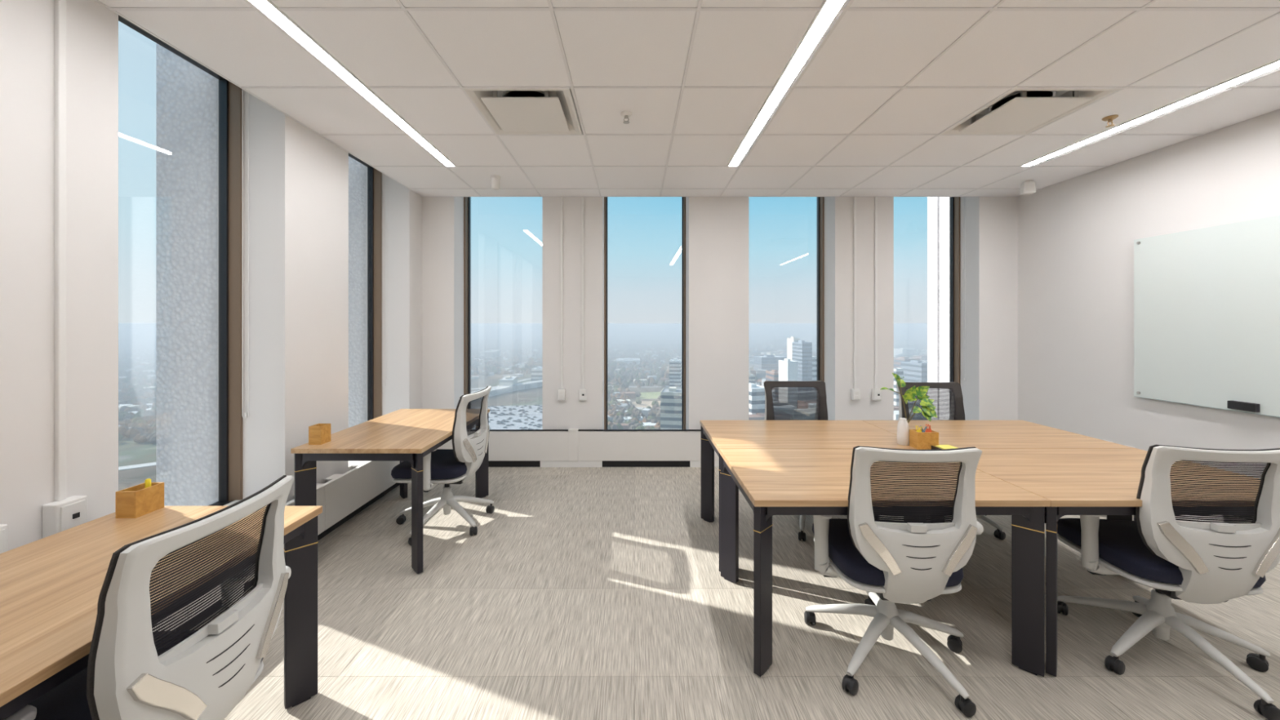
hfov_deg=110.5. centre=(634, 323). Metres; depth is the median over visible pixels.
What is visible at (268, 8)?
linear light
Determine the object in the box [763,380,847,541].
chair
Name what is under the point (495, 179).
ceiling sensor
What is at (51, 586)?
desk
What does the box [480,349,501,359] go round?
office building
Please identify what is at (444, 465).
seat cushion
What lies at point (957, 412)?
chair
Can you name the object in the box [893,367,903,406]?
office building
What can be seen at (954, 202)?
window frame
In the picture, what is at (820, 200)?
window frame
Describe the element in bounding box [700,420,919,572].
desk
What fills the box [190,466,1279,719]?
floor
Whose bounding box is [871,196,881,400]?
cable raceway
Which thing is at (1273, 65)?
linear light
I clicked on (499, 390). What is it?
road
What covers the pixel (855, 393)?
cable raceway
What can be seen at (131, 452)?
ground
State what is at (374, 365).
window
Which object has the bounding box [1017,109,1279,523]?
wall
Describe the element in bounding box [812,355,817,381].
office building
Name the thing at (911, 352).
office building
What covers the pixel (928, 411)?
plant cutting
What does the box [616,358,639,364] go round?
office building
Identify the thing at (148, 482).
marker pen
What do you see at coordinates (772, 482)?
desk
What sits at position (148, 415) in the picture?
canopy
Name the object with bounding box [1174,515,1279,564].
baseboard
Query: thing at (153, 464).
street
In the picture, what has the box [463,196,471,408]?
window
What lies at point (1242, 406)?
eraser
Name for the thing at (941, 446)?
pad
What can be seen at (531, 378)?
street
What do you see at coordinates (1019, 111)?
ceiling vent
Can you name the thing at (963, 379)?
blind cord
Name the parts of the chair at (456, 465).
leg, leg, armrest post, leg, trim, leg, panel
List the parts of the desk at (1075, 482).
leg, long rail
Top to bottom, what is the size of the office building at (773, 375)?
45.960 m
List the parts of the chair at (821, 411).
panel, trim, leg, leg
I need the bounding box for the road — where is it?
[471,379,542,399]
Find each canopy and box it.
[118,329,927,443]
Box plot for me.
[631,400,660,407]
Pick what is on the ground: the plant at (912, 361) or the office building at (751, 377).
the office building at (751, 377)
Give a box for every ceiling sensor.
[490,174,500,190]
[1019,180,1035,195]
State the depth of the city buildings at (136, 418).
1102.36 m
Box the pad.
[935,444,957,448]
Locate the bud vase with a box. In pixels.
[897,417,909,445]
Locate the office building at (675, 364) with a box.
[669,358,681,387]
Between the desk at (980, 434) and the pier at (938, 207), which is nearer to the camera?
the desk at (980, 434)
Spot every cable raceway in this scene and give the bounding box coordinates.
[42,0,87,537]
[557,196,565,400]
[578,196,586,400]
[850,196,860,400]
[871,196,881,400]
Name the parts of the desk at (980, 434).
leg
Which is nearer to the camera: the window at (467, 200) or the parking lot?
the window at (467, 200)
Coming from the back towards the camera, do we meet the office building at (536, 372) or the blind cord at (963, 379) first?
the office building at (536, 372)
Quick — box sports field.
[635,391,660,399]
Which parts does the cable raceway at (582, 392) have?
plate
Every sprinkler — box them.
[620,111,631,124]
[1102,114,1118,127]
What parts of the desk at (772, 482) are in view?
leg, rail, leg, long rail, leg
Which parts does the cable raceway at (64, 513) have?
plate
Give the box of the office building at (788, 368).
[778,358,797,406]
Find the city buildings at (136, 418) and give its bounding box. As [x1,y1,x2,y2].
[118,329,927,441]
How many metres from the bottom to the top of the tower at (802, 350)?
88.520 m
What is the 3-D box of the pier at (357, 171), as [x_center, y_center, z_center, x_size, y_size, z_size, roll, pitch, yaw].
[-2.781,0.453,4.605,0.378,10.000,0.650,0,0,0]
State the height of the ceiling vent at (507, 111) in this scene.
0.101 m
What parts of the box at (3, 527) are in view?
plate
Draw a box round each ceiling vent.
[463,88,582,134]
[941,88,1119,134]
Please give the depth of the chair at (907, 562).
1.75 m
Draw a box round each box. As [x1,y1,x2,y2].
[0,524,7,553]
[115,482,164,518]
[308,423,330,444]
[909,429,938,449]
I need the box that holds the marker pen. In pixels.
[144,478,151,488]
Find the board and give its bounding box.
[1133,215,1279,417]
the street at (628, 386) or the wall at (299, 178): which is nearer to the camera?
the wall at (299, 178)
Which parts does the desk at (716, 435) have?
leg, rail, leg, leg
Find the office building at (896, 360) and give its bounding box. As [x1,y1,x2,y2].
[893,356,920,367]
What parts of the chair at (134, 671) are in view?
trim, panel, lumbar knob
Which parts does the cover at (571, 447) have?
panel, kick plate, panel, kick plate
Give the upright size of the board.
1.218 m
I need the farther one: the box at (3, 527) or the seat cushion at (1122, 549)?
the seat cushion at (1122, 549)
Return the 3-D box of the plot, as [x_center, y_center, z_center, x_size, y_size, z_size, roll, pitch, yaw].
[22.768,111.850,616.958,52.464,0.200,61.085,0,0,0]
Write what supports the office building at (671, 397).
on the ground
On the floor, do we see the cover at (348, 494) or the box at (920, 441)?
the cover at (348, 494)
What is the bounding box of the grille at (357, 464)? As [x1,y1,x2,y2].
[293,461,366,497]
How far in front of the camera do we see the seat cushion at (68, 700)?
1.16 m
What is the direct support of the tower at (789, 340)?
on the ground
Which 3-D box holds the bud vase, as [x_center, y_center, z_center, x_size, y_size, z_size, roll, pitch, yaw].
[1.607,0.642,2.655,0.064,0.156,0.064,0,0,0]
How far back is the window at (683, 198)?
4.85 m
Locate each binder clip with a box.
[915,425,922,432]
[920,426,927,432]
[924,423,931,432]
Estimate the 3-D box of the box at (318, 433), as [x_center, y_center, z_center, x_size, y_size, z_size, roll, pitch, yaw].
[-1.905,0.666,2.690,0.075,0.108,0.085,0,0,0]
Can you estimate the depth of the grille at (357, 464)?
3.20 m
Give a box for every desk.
[0,506,322,719]
[290,408,489,573]
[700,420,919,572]
[719,448,1049,676]
[862,420,1136,520]
[931,448,1260,676]
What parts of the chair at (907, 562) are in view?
armrest post, leg, leg, leg, trim, panel, leg, leg, lumbar knob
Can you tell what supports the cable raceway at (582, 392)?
attached to the wall at (717, 228)
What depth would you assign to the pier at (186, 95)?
2.76 m
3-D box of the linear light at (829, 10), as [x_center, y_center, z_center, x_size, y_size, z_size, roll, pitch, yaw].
[0.811,-1.324,1.837,0.088,0.052,3.647,0,0,0]
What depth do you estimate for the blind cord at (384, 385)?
4.27 m
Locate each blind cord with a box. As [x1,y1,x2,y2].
[241,88,248,418]
[382,173,386,386]
[962,196,965,382]
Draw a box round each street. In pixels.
[118,462,155,470]
[471,377,531,389]
[628,386,669,387]
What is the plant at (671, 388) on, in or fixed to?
on the office building at (671, 397)
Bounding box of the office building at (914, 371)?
[900,360,927,390]
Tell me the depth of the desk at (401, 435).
2.63 m
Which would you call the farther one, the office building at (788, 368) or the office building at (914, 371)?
the office building at (914, 371)
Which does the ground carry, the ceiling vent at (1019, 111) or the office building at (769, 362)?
the office building at (769, 362)
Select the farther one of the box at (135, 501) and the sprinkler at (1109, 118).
the sprinkler at (1109, 118)
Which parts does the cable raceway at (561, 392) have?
plate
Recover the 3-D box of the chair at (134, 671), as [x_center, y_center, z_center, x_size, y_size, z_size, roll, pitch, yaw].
[-1.329,0.967,1.193,0.659,0.972,0.675,0,0,-1]
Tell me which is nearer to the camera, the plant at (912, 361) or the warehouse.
the plant at (912, 361)
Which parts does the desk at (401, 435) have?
leg, rail, leg, leg, long rail, leg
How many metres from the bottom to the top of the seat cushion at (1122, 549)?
0.090 m
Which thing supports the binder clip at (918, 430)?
in the box at (920, 441)
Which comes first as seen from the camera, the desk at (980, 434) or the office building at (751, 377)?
the desk at (980, 434)
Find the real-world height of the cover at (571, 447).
0.384 m
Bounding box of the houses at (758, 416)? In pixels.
[128,333,927,429]
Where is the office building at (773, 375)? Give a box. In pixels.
[765,369,778,395]
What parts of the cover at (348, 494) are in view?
panel, panel, panel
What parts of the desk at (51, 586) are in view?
leg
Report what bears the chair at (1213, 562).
on the floor
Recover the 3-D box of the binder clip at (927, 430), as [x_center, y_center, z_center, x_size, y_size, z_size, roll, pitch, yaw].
[1.718,0.611,2.598,0.032,0.045,0.032,0,0,15]
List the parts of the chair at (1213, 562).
armrest post, leg, control lever, leg, leg, trim, panel, leg, leg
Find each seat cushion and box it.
[28,630,263,719]
[391,448,466,479]
[812,518,964,586]
[1057,518,1266,587]
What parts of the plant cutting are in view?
stem, stem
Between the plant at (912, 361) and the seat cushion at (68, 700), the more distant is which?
the plant at (912, 361)
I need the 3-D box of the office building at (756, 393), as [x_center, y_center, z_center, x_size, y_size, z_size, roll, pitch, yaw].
[126.933,88.315,480.444,20.111,47.370,40.200,0,0,-12]
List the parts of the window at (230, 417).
sill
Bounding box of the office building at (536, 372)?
[531,366,542,381]
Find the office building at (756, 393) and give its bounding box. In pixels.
[748,382,764,414]
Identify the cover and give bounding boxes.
[151,461,399,631]
[436,428,719,466]
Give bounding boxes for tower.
[786,336,799,360]
[791,340,812,387]
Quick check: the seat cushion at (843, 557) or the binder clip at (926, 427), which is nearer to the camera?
the seat cushion at (843, 557)
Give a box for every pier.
[155,43,217,506]
[348,155,365,427]
[927,196,949,419]
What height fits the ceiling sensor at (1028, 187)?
0.112 m
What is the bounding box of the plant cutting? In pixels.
[880,373,937,423]
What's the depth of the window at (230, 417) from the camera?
2.74 m
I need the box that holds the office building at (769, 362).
[753,355,786,372]
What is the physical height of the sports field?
0.200 m
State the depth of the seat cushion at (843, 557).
1.86 m
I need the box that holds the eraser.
[1226,400,1259,412]
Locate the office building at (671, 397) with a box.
[660,386,681,429]
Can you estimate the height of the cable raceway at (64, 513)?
2.088 m
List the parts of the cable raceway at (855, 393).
plate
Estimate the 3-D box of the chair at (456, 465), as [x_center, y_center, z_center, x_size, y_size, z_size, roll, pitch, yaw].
[-1.399,0.967,3.234,0.659,0.972,0.688,0,0,3]
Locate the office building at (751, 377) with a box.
[748,372,755,383]
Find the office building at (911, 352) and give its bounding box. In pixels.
[893,347,918,355]
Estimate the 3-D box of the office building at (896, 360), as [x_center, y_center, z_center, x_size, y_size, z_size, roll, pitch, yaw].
[576.716,91.076,947.761,40.319,41.848,40.200,0,0,-14]
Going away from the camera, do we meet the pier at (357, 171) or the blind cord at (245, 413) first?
the blind cord at (245, 413)
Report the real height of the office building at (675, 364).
64.293 m
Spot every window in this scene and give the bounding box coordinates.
[118,14,243,506]
[348,152,382,421]
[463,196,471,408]
[604,196,685,429]
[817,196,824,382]
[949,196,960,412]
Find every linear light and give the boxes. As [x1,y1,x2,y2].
[246,0,456,166]
[727,0,847,166]
[1019,58,1279,166]
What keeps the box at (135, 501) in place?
on the desk at (51, 586)
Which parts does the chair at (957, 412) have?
panel, trim, leg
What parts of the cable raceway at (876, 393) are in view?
plate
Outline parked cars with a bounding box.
[471,404,542,429]
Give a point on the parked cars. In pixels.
(502, 421)
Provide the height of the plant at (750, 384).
3.100 m
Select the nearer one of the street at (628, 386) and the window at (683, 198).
the window at (683, 198)
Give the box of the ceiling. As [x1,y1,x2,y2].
[93,0,1279,196]
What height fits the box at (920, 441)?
0.098 m
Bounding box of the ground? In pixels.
[118,325,927,490]
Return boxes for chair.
[4,475,293,719]
[391,386,494,546]
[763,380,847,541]
[804,445,983,716]
[896,382,1005,539]
[1057,444,1279,719]
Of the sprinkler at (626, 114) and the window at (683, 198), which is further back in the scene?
the window at (683, 198)
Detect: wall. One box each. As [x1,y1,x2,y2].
[0,0,422,551]
[422,196,1017,429]
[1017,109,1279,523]
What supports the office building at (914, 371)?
on the ground
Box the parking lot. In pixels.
[475,404,542,429]
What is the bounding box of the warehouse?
[498,375,517,386]

